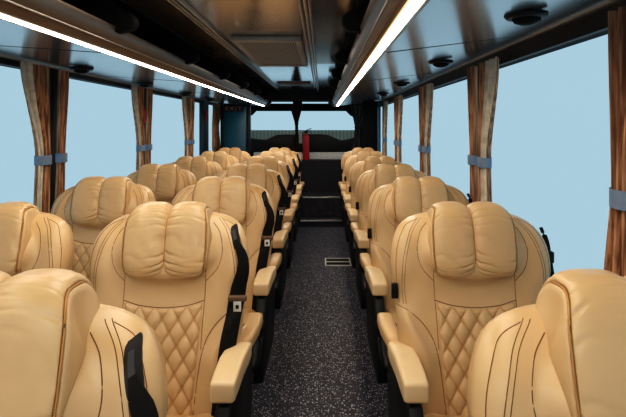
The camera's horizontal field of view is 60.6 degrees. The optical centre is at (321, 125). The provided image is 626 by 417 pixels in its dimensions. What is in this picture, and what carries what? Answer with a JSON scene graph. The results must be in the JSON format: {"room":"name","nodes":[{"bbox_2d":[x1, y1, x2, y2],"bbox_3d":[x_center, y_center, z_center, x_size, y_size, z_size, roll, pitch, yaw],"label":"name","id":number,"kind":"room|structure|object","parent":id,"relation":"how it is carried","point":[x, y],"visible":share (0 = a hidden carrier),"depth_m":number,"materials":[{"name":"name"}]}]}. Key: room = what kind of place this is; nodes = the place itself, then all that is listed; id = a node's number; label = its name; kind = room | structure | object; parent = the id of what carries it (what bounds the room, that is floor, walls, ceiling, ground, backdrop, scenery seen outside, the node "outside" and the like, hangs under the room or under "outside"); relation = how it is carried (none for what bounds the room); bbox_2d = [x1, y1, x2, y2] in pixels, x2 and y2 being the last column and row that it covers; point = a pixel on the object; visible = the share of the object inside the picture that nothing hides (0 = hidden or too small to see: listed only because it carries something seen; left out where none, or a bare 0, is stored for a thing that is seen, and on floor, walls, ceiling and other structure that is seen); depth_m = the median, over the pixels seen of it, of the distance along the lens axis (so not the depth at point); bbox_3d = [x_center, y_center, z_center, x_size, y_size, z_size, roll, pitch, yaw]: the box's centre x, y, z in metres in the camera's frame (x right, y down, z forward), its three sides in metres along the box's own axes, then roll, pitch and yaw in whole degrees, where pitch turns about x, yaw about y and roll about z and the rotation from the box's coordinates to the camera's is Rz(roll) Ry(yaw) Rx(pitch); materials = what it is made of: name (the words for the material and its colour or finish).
{"room":"vehicle interior","nodes":[
{"label":"vehicle interior","id":0,"kind":"room"},
{"bbox_2d":[0,65,226,105],"bbox_3d":[-1.625,0.425,3.750,0.060,1.990,10.500,0,0,0],"label":"wall","id":1,"kind":"structure","parent":0,"point":[0,65],"depth_m":3.95,"materials":[{"name":"black plastic"}]},
{"bbox_2d":[49,71,57,213],"bbox_3d":[-1.580,0.160,3.130,0.030,0.960,0.090,0,0,0],"label":"trim","id":2,"kind":"structure","parent":1,"relation":"attached to","point":[53,83],"depth_m":3.12,"materials":[{"name":"black plastic"}]},
{"bbox_2d":[0,54,217,104],"bbox_3d":[-1.584,-0.342,3.250,0.022,0.073,9.500,0,0,0],"label":"trim","id":3,"kind":"structure","parent":1,"relation":"attached to","point":[3,61],"depth_m":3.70,"materials":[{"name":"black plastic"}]},
{"bbox_2d":[0,0,272,106],"bbox_3d":[-1.150,-0.406,3.285,0.859,0.237,9.570,0,0,0],"label":"luggage rack","id":4,"kind":"object","parent":1,"relation":"attached to","point":[96,34],"visible":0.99,"depth_m":2.34,"materials":[{"name":"black plastic"}]},
{"bbox_2d":[20,61,51,212],"bbox_3d":[-1.520,0.147,2.840,0.062,0.945,0.320,0,0,0],"label":"curtain","id":5,"kind":"object","parent":4,"relation":"hanging from","point":[35,78],"visible":0.87,"depth_m":2.87,"materials":[{"name":"brown fabric"}]},
{"bbox_2d":[55,70,68,199],"bbox_3d":[-1.520,0.147,3.125,0.062,0.945,0.170,0,0,0],"label":"curtain","id":6,"kind":"object","parent":4,"relation":"hanging from","point":[63,76],"visible":0.73,"depth_m":3.11,"materials":[{"name":"brown fabric"}]},
{"bbox_2d":[69,66,93,73],"bbox_3d":[-1.345,-0.311,2.990,0.128,0.035,0.128,0,0,0],"label":"light","id":7,"kind":"object","parent":4,"relation":"attached to","point":[78,69],"visible":1,"depth_m":2.95,"materials":[{"name":"black plastic"}]},
{"bbox_2d":[131,85,144,170],"bbox_3d":[-1.520,0.147,4.410,0.062,0.945,0.320,0,0,0],"label":"curtain","id":8,"kind":"object","parent":4,"relation":"hanging from","point":[137,93],"visible":0.69,"depth_m":4.43,"materials":[{"name":"brown fabric"}]},
{"bbox_2d":[135,82,152,86],"bbox_3d":[-1.345,-0.311,4.050,0.128,0.035,0.128,0,0,0],"label":"light","id":9,"kind":"object","parent":4,"relation":"attached to","point":[141,84],"visible":1,"depth_m":4.01,"materials":[{"name":"black plastic"}]},
{"bbox_2d":[145,89,152,163],"bbox_3d":[-1.520,0.147,4.695,0.062,0.945,0.170,0,0,0],"label":"curtain","id":10,"kind":"object","parent":4,"relation":"hanging from","point":[149,92],"visible":0.73,"depth_m":4.68,"materials":[{"name":"brown fabric"}]},
{"bbox_2d":[178,92,191,95],"bbox_3d":[-1.345,-0.311,5.250,0.128,0.035,0.128,0,0,0],"label":"light","id":11,"kind":"object","parent":4,"relation":"attached to","point":[181,93],"visible":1,"depth_m":5.21,"materials":[{"name":"black plastic"}]},
{"bbox_2d":[182,96,190,155],"bbox_3d":[-1.520,0.147,5.970,0.062,0.945,0.320,0,0,0],"label":"curtain","id":12,"kind":"object","parent":4,"relation":"hanging from","point":[185,100],"visible":0.62,"depth_m":5.99,"materials":[{"name":"brown fabric"}]},
{"bbox_2d":[111,0,265,90],"bbox_3d":[-1.220,-0.543,3.275,0.750,0.034,9.550,0,0,0],"label":"lining","id":13,"kind":"object","parent":4,"relation":"in","point":[148,26],"visible":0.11,"depth_m":2.98,"materials":[{"name":"black"}]},
{"bbox_2d":[190,98,194,156],"bbox_3d":[-1.520,0.147,6.255,0.062,0.945,0.170,0,0,0],"label":"curtain","id":14,"kind":"object","parent":4,"relation":"hanging from","point":[192,100],"visible":0.74,"depth_m":6.24,"materials":[{"name":"brown fabric"}]},
{"bbox_2d":[212,103,219,151],"bbox_3d":[-1.520,0.072,8.000,0.044,0.795,1.200,0,0,0],"label":"curtain","id":15,"kind":"object","parent":4,"relation":"hanging from","point":[216,107],"visible":0.84,"depth_m":7.62,"materials":[{"name":"brown fabric"}]},
{"bbox_2d":[144,90,145,143],"bbox_3d":[-1.580,0.160,4.720,0.030,0.960,0.090,0,0,0],"label":"trim","id":16,"kind":"structure","parent":1,"relation":"attached to","point":[144,90],"depth_m":4.74,"materials":[{"name":"black plastic"}]},
{"bbox_2d":[144,107,145,122],"bbox_3d":[-1.552,-0.098,4.695,0.032,0.135,0.070,0,0,0],"label":"hammer","id":17,"kind":"object","parent":1,"relation":"attached to","point":[144,107],"visible":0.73,"depth_m":4.67,"materials":[{"name":"red paint"}]},
{"bbox_2d":[199,100,208,155],"bbox_3d":[-1.570,0.300,7.120,0.050,1.280,0.360,0,0,0],"label":"trim","id":18,"kind":"structure","parent":1,"relation":"attached to","point":[203,105],"depth_m":6.97,"materials":[{"name":"plastic"}]},
{"bbox_2d":[223,106,245,151],"bbox_3d":[-1.240,0.375,7.620,0.320,1.310,0.040,0,0,0],"label":"wall","id":19,"kind":"structure","parent":0,"point":[234,122],"depth_m":7.60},
{"bbox_2d":[220,102,223,147],"bbox_3d":[-1.423,0.345,7.620,0.035,1.370,0.080,0,0,0],"label":"trim","id":20,"kind":"structure","parent":19,"relation":"attached to","point":[221,103],"depth_m":7.58,"materials":[{"name":"black plastic"}]},
{"bbox_2d":[224,106,242,110],"bbox_3d":[-1.255,-0.245,7.584,0.270,0.076,0.014,0,0,0],"label":"exit sign","id":21,"kind":"object","parent":19,"relation":"attached to","point":[226,108],"visible":1,"depth_m":7.58,"materials":[{"name":"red plastic"}]},
{"bbox_2d":[247,104,250,155],"bbox_3d":[-1.045,0.345,7.640,0.050,1.370,0.080,0,0,0],"label":"trim","id":22,"kind":"structure","parent":19,"relation":"attached to","point":[248,105],"depth_m":7.60,"materials":[{"name":"black plastic"}]},
{"bbox_2d":[123,0,358,91],"bbox_3d":[-0.345,-0.541,3.275,1.000,0.058,9.550,0,0,0],"label":"ceiling","id":23,"kind":"structure","parent":0,"point":[230,18],"depth_m":2.90,"materials":[{"name":"brown metal"}]},
{"bbox_2d":[167,0,279,91],"bbox_3d":[-0.616,-0.529,3.270,0.054,0.022,9.540,0,0,0],"label":"trim","id":24,"kind":"structure","parent":23,"relation":"attached to","point":[182,6],"depth_m":2.99,"materials":[{"name":"wood"}]},
{"bbox_2d":[231,36,307,66],"bbox_3d":[-0.335,-0.525,3.900,0.424,0.030,1.400,0,0,0],"label":"air vent","id":25,"kind":"object","parent":23,"relation":"attached to","point":[264,51],"visible":1,"depth_m":3.62,"materials":[{"name":"plastic"}]},
{"bbox_2d":[277,82,310,85],"bbox_3d":[-0.335,-0.525,6.600,0.460,0.030,0.520,0,0,0],"label":"roof hatch","id":26,"kind":"object","parent":23,"relation":"attached to","point":[279,83],"visible":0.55,"depth_m":6.42,"materials":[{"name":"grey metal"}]},
{"bbox_2d":[298,0,318,91],"bbox_3d":[-0.074,-0.529,3.270,0.054,0.022,9.540,0,0,0],"label":"trim","id":27,"kind":"structure","parent":23,"relation":"attached to","point":[299,1],"depth_m":3.00,"materials":[{"name":"metal"}]},
{"bbox_2d":[227,101,361,156],"bbox_3d":[-0.345,0.410,9.030,2.500,2.020,0.060,0,0,0],"label":"wall","id":28,"kind":"structure","parent":0,"point":[272,107],"depth_m":9.00,"materials":[{"name":"black plastic"}]},
{"bbox_2d":[246,134,353,151],"bbox_3d":[-0.345,0.282,8.840,1.849,0.295,0.280,0,0,0],"label":"dashboard","id":29,"kind":"object","parent":28,"relation":"attached to","point":[317,142],"visible":0.63,"depth_m":8.70,"materials":[{"name":"black plastic"}]},
{"bbox_2d":[251,111,352,116],"bbox_3d":[-0.345,-0.191,8.985,1.810,0.122,0.030,0,0,0],"label":"trim","id":30,"kind":"structure","parent":28,"relation":"attached to","point":[252,112],"depth_m":8.97,"materials":[{"name":"black plastic"}]},
{"bbox_2d":[272,91,328,100],"bbox_3d":[-0.345,-0.475,8.140,2.500,0.190,0.120,0,0,0],"label":"beam","id":31,"kind":"structure","parent":0,"point":[276,95],"depth_m":8.08,"materials":[{"name":"black plastic"}]},
{"bbox_2d":[251,227,388,416],"bbox_3d":[-0.345,1.450,3.800,2.700,0.060,10.600,0,0,0],"label":"floor","id":32,"kind":"structure","parent":0,"point":[320,364],"depth_m":3.43,"materials":[{"name":"grey carpet"}]},
{"bbox_2d":[0,201,73,276],"bbox_3d":[-1.153,0.842,1.700,0.573,1.155,0.909,0,0,0],"label":"seat","id":33,"kind":"object","parent":32,"relation":"on","point":[30,239],"visible":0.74,"depth_m":1.80,"materials":[{"name":"beige leather"}]},
{"bbox_2d":[0,268,167,416],"bbox_3d":[-0.522,0.829,0.710,0.602,1.181,0.909,0,0,0],"label":"seat","id":34,"kind":"object","parent":32,"relation":"on","point":[64,352],"visible":1,"depth_m":0.81,"materials":[{"name":"beige leather"}]},
{"bbox_2d":[124,332,144,400],"bbox_3d":[-0.298,0.379,0.849,0.031,0.074,0.078,0,0,-21],"label":"belt","id":35,"kind":"object","parent":34,"relation":"attached to","point":[134,342],"depth_m":0.84,"materials":[{"name":"plastic"}]},
{"bbox_2d":[51,176,155,280],"bbox_3d":[-1.153,0.842,2.650,0.573,1.155,0.909,0,0,0],"label":"seat","id":36,"kind":"object","parent":32,"relation":"on","point":[94,202],"visible":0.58,"depth_m":2.73,"materials":[{"name":"beige leather"}]},
{"bbox_2d":[127,164,196,203],"bbox_3d":[-1.153,0.842,3.600,0.573,1.155,0.909,0,0,0],"label":"seat","id":37,"kind":"object","parent":32,"relation":"on","point":[165,181],"visible":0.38,"depth_m":3.68,"materials":[{"name":"beige leather"}]},
{"bbox_2d":[89,201,264,416],"bbox_3d":[-0.522,0.842,1.700,0.602,1.155,0.909,0,0,0],"label":"seat","id":38,"kind":"object","parent":32,"relation":"on","point":[182,268],"visible":0.79,"depth_m":1.76,"materials":[{"name":"beige leather"}]},
{"bbox_2d":[167,413,212,416],"bbox_3d":[-0.522,0.980,1.480,0.464,0.220,0.470,0,0,0],"label":"seat cushion","id":39,"kind":"object","parent":38,"relation":"on","point":[168,414],"depth_m":1.66,"materials":[{"name":"beige leather"}]},
{"bbox_2d":[231,224,240,249],"bbox_3d":[-0.298,0.379,1.839,0.031,0.074,0.078,0,0,-21],"label":"belt","id":40,"kind":"object","parent":38,"relation":"attached to","point":[235,228],"depth_m":1.82,"materials":[{"name":"plastic"}]},
{"bbox_2d":[170,156,221,181],"bbox_3d":[-1.153,0.842,4.550,0.573,1.155,0.909,0,0,0],"label":"seat","id":41,"kind":"object","parent":32,"relation":"on","point":[200,166],"visible":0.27,"depth_m":4.64,"materials":[{"name":"beige leather"}]},
{"bbox_2d":[200,151,238,170],"bbox_3d":[-1.153,0.842,5.500,0.573,1.155,0.909,0,0,0],"label":"seat","id":42,"kind":"object","parent":32,"relation":"on","point":[222,158],"visible":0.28,"depth_m":5.60,"materials":[{"name":"beige leather"}]},
{"bbox_2d":[171,176,282,383],"bbox_3d":[-0.522,0.842,2.650,0.602,1.155,0.909,0,0,0],"label":"seat","id":43,"kind":"object","parent":32,"relation":"on","point":[251,205],"visible":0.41,"depth_m":2.72,"materials":[{"name":"beige leather"}]},
{"bbox_2d":[243,309,255,380],"bbox_3d":[-0.522,0.980,2.430,0.464,0.220,0.470,0,0,0],"label":"seat cushion","id":44,"kind":"object","parent":43,"relation":"on","point":[246,311],"depth_m":2.47,"materials":[{"name":"beige leather"}]},
{"bbox_2d":[262,191,268,205],"bbox_3d":[-0.298,0.379,2.789,0.031,0.074,0.078,0,0,-21],"label":"belt","id":45,"kind":"object","parent":43,"relation":"attached to","point":[265,194],"depth_m":2.78,"materials":[{"name":"plastic"}]},
{"bbox_2d":[214,147,250,162],"bbox_3d":[-1.153,0.842,6.450,0.573,1.155,0.909,0,0,0],"label":"seat","id":46,"kind":"object","parent":32,"relation":"on","point":[242,156],"visible":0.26,"depth_m":6.55,"materials":[{"name":"beige leather"}]},
{"bbox_2d":[215,164,291,308],"bbox_3d":[-0.522,0.842,3.600,0.602,1.155,0.909,0,0,0],"label":"seat","id":47,"kind":"object","parent":32,"relation":"on","point":[272,181],"visible":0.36,"depth_m":3.68,"materials":[{"name":"beige leather"}]},
{"bbox_2d":[239,156,297,268],"bbox_3d":[-0.522,0.842,4.550,0.602,1.155,0.909,0,0,0],"label":"seat","id":48,"kind":"object","parent":32,"relation":"on","point":[271,162],"visible":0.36,"depth_m":4.64,"materials":[{"name":"beige leather"}]},
{"bbox_2d":[257,151,301,242],"bbox_3d":[-0.522,0.842,5.500,0.602,1.155,0.909,0,0,0],"label":"seat","id":49,"kind":"object","parent":32,"relation":"on","point":[280,155],"visible":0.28,"depth_m":5.59,"materials":[{"name":"beige leather"}]},
{"bbox_2d":[269,147,304,224],"bbox_3d":[-0.522,0.842,6.450,0.602,1.155,0.909,0,0,0],"label":"seat","id":50,"kind":"object","parent":32,"relation":"on","point":[300,185],"visible":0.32,"depth_m":6.54,"materials":[{"name":"beige leather"}]},
{"bbox_2d":[300,159,341,191],"bbox_3d":[-0.345,0.978,8.640,2.500,0.885,0.680,0,0,0],"label":"engine cover","id":51,"kind":"object","parent":32,"relation":"on","point":[317,175],"depth_m":8.30,"materials":[{"name":"carpet"}]},
{"bbox_2d":[254,152,345,158],"bbox_3d":[-0.250,0.480,8.650,1.700,0.110,0.100,0,0,0],"label":"trim","id":52,"kind":"structure","parent":51,"relation":"on","point":[312,155],"depth_m":8.60,"materials":[{"name":"grey plastic"}]},
{"bbox_2d":[289,104,302,151],"bbox_3d":[-0.415,0.025,8.600,0.230,0.770,0.048,0,0,0],"label":"curtain","id":53,"kind":"object","parent":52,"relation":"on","point":[296,109],"visible":0.98,"depth_m":8.60,"materials":[{"name":"black fabric"}]},
{"bbox_2d":[350,105,361,149],"bbox_3d":[0.575,0.030,8.600,0.250,0.720,0.048,0,0,0],"label":"curtain","id":54,"kind":"object","parent":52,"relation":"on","point":[356,110],"visible":0.91,"depth_m":8.60,"materials":[{"name":"grey fabric"}]},
{"bbox_2d":[299,128,310,159],"bbox_3d":[-0.265,0.284,8.451,0.182,0.503,0.103,0,0,-33],"label":"fire extinguisher","id":55,"kind":"object","parent":51,"relation":"on","point":[305,151],"visible":1,"depth_m":8.43,"materials":[{"name":"red paint"}]},
{"bbox_2d":[301,192,340,216],"bbox_3d":[-0.345,1.225,8.040,2.500,0.390,0.560,0,0,0],"label":"step","id":56,"kind":"structure","parent":32,"relation":"on","point":[311,207],"depth_m":7.76,"materials":[{"name":"carpet"}]},
{"bbox_2d":[302,197,339,197],"bbox_3d":[-0.345,1.036,7.756,2.440,0.023,0.017,0,0,0],"label":"trim","id":57,"kind":"structure","parent":56,"relation":"attached to","point":[302,197],"depth_m":7.75,"materials":[{"name":"metal"}]},
{"bbox_2d":[298,217,344,226],"bbox_3d":[-0.345,1.373,7.650,2.500,0.095,0.260,0,0,0],"label":"step","id":58,"kind":"structure","parent":32,"relation":"on","point":[302,224],"depth_m":7.52,"materials":[{"name":"metal"}]},
{"bbox_2d":[300,220,341,221],"bbox_3d":[-0.345,1.334,7.516,2.440,0.028,0.017,0,0,0],"label":"trim","id":59,"kind":"structure","parent":58,"relation":"attached to","point":[301,220],"depth_m":7.51,"materials":[{"name":"metal"}]},
{"bbox_2d":[325,258,351,265],"bbox_3d":[0.165,1.417,5.580,0.270,0.006,0.320,0,0,0],"label":"floor vent","id":60,"kind":"object","parent":32,"relation":"in","point":[328,261],"visible":0.96,"depth_m":5.56,"materials":[{"name":"metal"}]},
{"bbox_2d":[338,147,373,224],"bbox_3d":[0.508,0.842,6.450,0.603,1.155,0.909,0,0,0],"label":"seat","id":61,"kind":"object","parent":32,"relation":"on","point":[342,186],"visible":0.19,"depth_m":6.55,"materials":[{"name":"beige leather"}]},
{"bbox_2d":[341,151,395,242],"bbox_3d":[0.508,0.842,5.500,0.603,1.155,0.909,0,0,0],"label":"seat","id":62,"kind":"object","parent":32,"relation":"on","point":[345,195],"visible":0.23,"depth_m":5.59,"materials":[{"name":"beige leather"}]},
{"bbox_2d":[344,156,402,268],"bbox_3d":[0.508,0.842,4.550,0.603,1.155,0.909,0,0,0],"label":"seat","id":63,"kind":"object","parent":32,"relation":"on","point":[370,162],"visible":0.2,"depth_m":4.64,"materials":[{"name":"beige leather"}]},
{"bbox_2d":[350,164,426,308],"bbox_3d":[0.508,0.842,3.600,0.603,1.155,0.909,0,0,0],"label":"seat","id":64,"kind":"object","parent":32,"relation":"on","point":[368,181],"visible":0.3,"depth_m":3.68,"materials":[{"name":"beige leather"}]},
{"bbox_2d":[358,176,472,383],"bbox_3d":[0.508,0.842,2.650,0.603,1.155,0.909,0,0,0],"label":"seat","id":65,"kind":"object","parent":32,"relation":"on","point":[389,205],"visible":0.29,"depth_m":2.72,"materials":[{"name":"beige leather"}]},
{"bbox_2d":[385,309,396,378],"bbox_3d":[0.507,0.980,2.430,0.464,0.220,0.470,0,0,0],"label":"seat cushion","id":66,"kind":"object","parent":65,"relation":"on","point":[392,311],"depth_m":2.50,"materials":[{"name":"beige leather"}]},
{"bbox_2d":[375,201,553,416],"bbox_3d":[0.508,0.842,1.700,0.603,1.155,0.909,0,0,0],"label":"seat","id":67,"kind":"object","parent":32,"relation":"on","point":[456,267],"visible":0.78,"depth_m":1.77,"materials":[{"name":"beige leather"}]},
{"bbox_2d":[424,413,467,416],"bbox_3d":[0.507,0.980,1.480,0.464,0.220,0.470,0,0,0],"label":"seat cushion","id":68,"kind":"object","parent":67,"relation":"on","point":[425,414],"depth_m":1.66,"materials":[{"name":"beige leather"}]},
{"bbox_2d":[467,268,625,416],"bbox_3d":[0.508,0.829,0.710,0.603,1.181,0.909,0,0,0],"label":"seat","id":69,"kind":"object","parent":32,"relation":"on","point":[563,354],"visible":1,"depth_m":0.82,"materials":[{"name":"beige leather"}]},
{"bbox_2d":[362,101,377,150],"bbox_3d":[0.690,0.335,7.680,0.220,1.390,0.040,0,0,0],"label":"wall","id":70,"kind":"structure","parent":0,"point":[370,108],"depth_m":7.66,"materials":[{"name":"black plastic"}]},
{"bbox_2d":[378,101,380,151],"bbox_3d":[0.823,0.335,7.670,0.035,1.390,0.060,0,0,0],"label":"trim","id":71,"kind":"structure","parent":70,"relation":"attached to","point":[379,102],"depth_m":7.64,"materials":[{"name":"plastic"}]},
{"bbox_2d":[381,30,607,106],"bbox_3d":[0.935,0.425,3.750,0.060,1.990,10.500,0,0,0],"label":"wall","id":72,"kind":"structure","parent":0,"point":[605,32],"depth_m":2.26,"materials":[{"name":"black plastic"}]},
{"bbox_2d":[382,104,382,153],"bbox_3d":[0.890,0.160,7.720,0.030,0.960,0.090,0,0,0],"label":"trim","id":73,"kind":"structure","parent":72,"relation":"attached to","point":[382,104],"depth_m":7.74,"materials":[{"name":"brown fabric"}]},
{"bbox_2d":[328,0,609,106],"bbox_3d":[0.483,-0.406,3.285,0.814,0.237,9.570,0,0,0],"label":"luggage rack","id":74,"kind":"object","parent":72,"relation":"attached to","point":[396,40],"visible":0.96,"depth_m":2.04,"materials":[{"name":"black plastic"}]},
{"bbox_2d":[339,0,367,66],"bbox_3d":[0.530,-0.543,3.275,0.750,0.034,9.550,0,0,0],"label":"lining","id":75,"kind":"object","parent":74,"relation":"in","point":[351,38],"depth_m":3.14,"materials":[{"name":"black plastic"}]},
{"bbox_2d":[377,92,388,95],"bbox_3d":[0.625,-0.327,5.500,0.128,0.035,0.128,0,0,0],"label":"light","id":76,"kind":"object","parent":74,"relation":"attached to","point":[379,93],"visible":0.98,"depth_m":5.46,"materials":[{"name":"black plastic"}]},
{"bbox_2d":[382,101,387,155],"bbox_3d":[0.830,0.147,6.990,0.062,0.945,0.320,0,0,0],"label":"curtain","id":77,"kind":"object","parent":74,"relation":"hanging from","point":[385,103],"visible":0.77,"depth_m":7.00,"materials":[{"name":"brown fabric"}]},
{"bbox_2d":[394,97,396,160],"bbox_3d":[0.830,0.147,5.985,0.062,0.945,0.170,0,0,0],"label":"curtain","id":78,"kind":"object","parent":74,"relation":"hanging from","point":[395,98],"visible":0.56,"depth_m":5.95,"materials":[{"name":"brown fabric"}]},
{"bbox_2d":[396,95,402,162],"bbox_3d":[0.830,0.147,5.700,0.062,0.945,0.320,0,0,0],"label":"curtain","id":79,"kind":"object","parent":74,"relation":"hanging from","point":[400,97],"visible":0.66,"depth_m":5.71,"materials":[{"name":"brown fabric"}]},
{"bbox_2d":[394,81,409,86],"bbox_3d":[0.625,-0.327,4.200,0.128,0.035,0.128,0,0,0],"label":"light","id":80,"kind":"object","parent":74,"relation":"attached to","point":[401,83],"visible":0.97,"depth_m":4.16,"materials":[{"name":"black plastic"}]},
{"bbox_2d":[418,86,422,171],"bbox_3d":[0.830,0.147,4.455,0.062,0.945,0.170,0,0,0],"label":"curtain","id":81,"kind":"object","parent":74,"relation":"hanging from","point":[420,89],"visible":0.54,"depth_m":4.43,"materials":[{"name":"brown fabric"}]},
{"bbox_2d":[422,83,433,175],"bbox_3d":[0.830,0.147,4.170,0.062,0.945,0.320,0,0,0],"label":"curtain","id":82,"kind":"object","parent":74,"relation":"hanging from","point":[428,88],"visible":0.7,"depth_m":4.19,"materials":[{"name":"brown fabric"}]},
{"bbox_2d":[428,59,452,66],"bbox_3d":[0.625,-0.327,2.820,0.128,0.035,0.128,0,0,0],"label":"light","id":83,"kind":"object","parent":74,"relation":"attached to","point":[439,62],"visible":0.98,"depth_m":2.78,"materials":[{"name":"black plastic"}]},
{"bbox_2d":[467,66,477,201],"bbox_3d":[0.830,0.147,2.945,0.062,0.945,0.170,0,0,0],"label":"curtain","id":84,"kind":"object","parent":74,"relation":"hanging from","point":[472,72],"visible":0.73,"depth_m":2.91,"materials":[{"name":"brown fabric"}]},
{"bbox_2d":[477,57,498,201],"bbox_3d":[0.830,0.147,2.660,0.062,0.945,0.320,0,0,0],"label":"curtain","id":85,"kind":"object","parent":74,"relation":"hanging from","point":[488,70],"visible":0.78,"depth_m":2.68,"materials":[{"name":"brown fabric"}]},
{"bbox_2d":[504,9,548,25],"bbox_3d":[0.625,-0.327,1.640,0.128,0.035,0.128,0,0,0],"label":"air vent","id":86,"kind":"object","parent":74,"relation":"attached to","point":[526,17],"visible":0.99,"depth_m":1.60,"materials":[{"name":"black plastic"}]},
{"bbox_2d":[604,6,625,276],"bbox_3d":[0.830,0.147,1.462,0.062,0.945,0.325,0,0,0],"label":"curtain","id":87,"kind":"object","parent":74,"relation":"hanging from","point":[615,251],"visible":0.7,"depth_m":1.48,"materials":[{"name":"brown fabric"}]},
{"bbox_2d":[478,69,478,122],"bbox_3d":[0.890,0.160,3.050,0.030,0.960,0.090,0,0,0],"label":"trim","id":88,"kind":"structure","parent":72,"relation":"attached to","point":[478,69],"depth_m":3.00,"materials":[{"name":"black plastic"}]},
{"bbox_2d":[381,0,625,105],"bbox_3d":[0.894,-0.357,3.250,0.022,0.105,9.500,0,0,0],"label":"trim","id":89,"kind":"structure","parent":72,"relation":"attached to","point":[596,22],"depth_m":2.12,"materials":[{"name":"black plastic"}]},
{"bbox_3d":[-0.400,1.450,10.560,3.200,0.060,2.880,0,0,0],"label":"ground","id":90,"kind":"structure","parent":0,"visible":0},
{"bbox_2d":[251,130,354,139],"bbox_3d":[-0.350,0.746,9.320,2.300,1.348,0.040,0,0,0],"label":"fence","id":91,"kind":"object","parent":90,"relation":"on","point":[258,134],"visible":0.07,"depth_m":9.30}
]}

